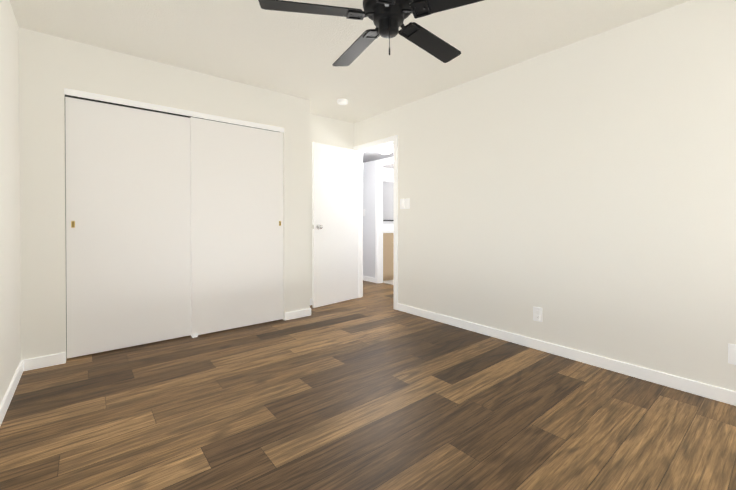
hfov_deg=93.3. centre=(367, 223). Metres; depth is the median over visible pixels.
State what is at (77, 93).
trim
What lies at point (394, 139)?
door frame
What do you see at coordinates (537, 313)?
electrical outlet
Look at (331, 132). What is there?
wall
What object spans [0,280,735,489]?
floor
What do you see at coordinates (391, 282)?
floor
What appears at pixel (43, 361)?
baseboard
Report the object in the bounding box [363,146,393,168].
ceiling
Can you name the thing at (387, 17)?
ceiling fan
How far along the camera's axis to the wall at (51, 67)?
2.62 m
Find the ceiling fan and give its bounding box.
[258,0,483,65]
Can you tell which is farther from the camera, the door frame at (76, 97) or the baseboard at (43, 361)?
the door frame at (76, 97)
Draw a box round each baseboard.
[0,360,22,425]
[23,352,65,370]
[285,308,310,319]
[363,276,374,282]
[397,303,735,405]
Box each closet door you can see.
[65,97,190,357]
[190,117,282,335]
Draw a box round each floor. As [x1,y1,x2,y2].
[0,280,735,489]
[383,279,393,284]
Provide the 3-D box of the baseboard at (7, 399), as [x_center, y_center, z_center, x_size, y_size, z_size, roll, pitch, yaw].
[-1.127,1.020,0.832,0.013,0.082,4.230,0,1,-39]
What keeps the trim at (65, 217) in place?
attached to the wall at (51, 67)
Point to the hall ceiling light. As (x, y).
(386, 150)
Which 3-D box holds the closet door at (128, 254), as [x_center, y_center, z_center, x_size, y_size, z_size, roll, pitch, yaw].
[-1.976,0.029,2.962,0.904,2.010,0.036,0,1,-39]
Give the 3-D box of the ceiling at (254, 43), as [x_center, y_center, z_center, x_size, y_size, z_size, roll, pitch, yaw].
[-0.185,-1.429,2.245,3.480,0.080,5.460,0,1,-39]
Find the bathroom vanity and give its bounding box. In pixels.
[383,225,393,280]
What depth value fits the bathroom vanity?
6.22 m
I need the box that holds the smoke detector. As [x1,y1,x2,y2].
[337,99,347,104]
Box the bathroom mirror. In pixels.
[383,181,393,219]
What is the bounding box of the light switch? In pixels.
[400,199,409,208]
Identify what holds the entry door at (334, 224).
in the wall at (581, 194)
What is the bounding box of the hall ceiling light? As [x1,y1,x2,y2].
[377,145,393,154]
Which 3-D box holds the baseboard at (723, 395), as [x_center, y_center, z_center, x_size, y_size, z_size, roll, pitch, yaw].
[1.545,1.007,2.724,0.013,0.082,3.767,0,1,-39]
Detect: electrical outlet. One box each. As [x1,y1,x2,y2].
[533,307,541,321]
[728,344,735,364]
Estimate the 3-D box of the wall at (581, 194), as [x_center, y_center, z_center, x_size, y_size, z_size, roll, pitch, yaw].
[1.347,-0.175,3.049,0.100,2.440,4.760,0,1,-39]
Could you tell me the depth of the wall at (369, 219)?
6.17 m
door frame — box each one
[353,135,397,309]
[375,158,393,282]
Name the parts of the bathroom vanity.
bathroom vanity top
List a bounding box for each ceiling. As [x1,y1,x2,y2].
[10,0,689,122]
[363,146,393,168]
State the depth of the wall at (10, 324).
2.12 m
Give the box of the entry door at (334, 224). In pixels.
[312,142,357,307]
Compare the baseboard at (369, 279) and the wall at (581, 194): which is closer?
the wall at (581, 194)
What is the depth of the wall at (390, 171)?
6.90 m
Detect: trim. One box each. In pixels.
[64,88,283,131]
[64,94,65,324]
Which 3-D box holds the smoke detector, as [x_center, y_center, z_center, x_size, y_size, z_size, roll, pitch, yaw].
[-0.288,-1.381,3.941,0.128,0.040,0.128,0,1,-39]
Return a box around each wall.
[0,0,20,404]
[19,27,309,359]
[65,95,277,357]
[310,114,353,298]
[354,0,735,391]
[363,156,393,277]
[383,167,393,224]
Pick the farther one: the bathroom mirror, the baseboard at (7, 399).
the bathroom mirror
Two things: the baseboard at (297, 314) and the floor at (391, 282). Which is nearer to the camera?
the baseboard at (297, 314)
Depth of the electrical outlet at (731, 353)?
2.02 m
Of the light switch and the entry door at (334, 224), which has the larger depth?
the entry door at (334, 224)
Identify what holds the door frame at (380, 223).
attached to the wall at (369, 219)
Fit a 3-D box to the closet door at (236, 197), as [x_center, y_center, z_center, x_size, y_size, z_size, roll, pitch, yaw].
[-1.278,0.025,3.478,0.904,2.010,0.036,0,1,-39]

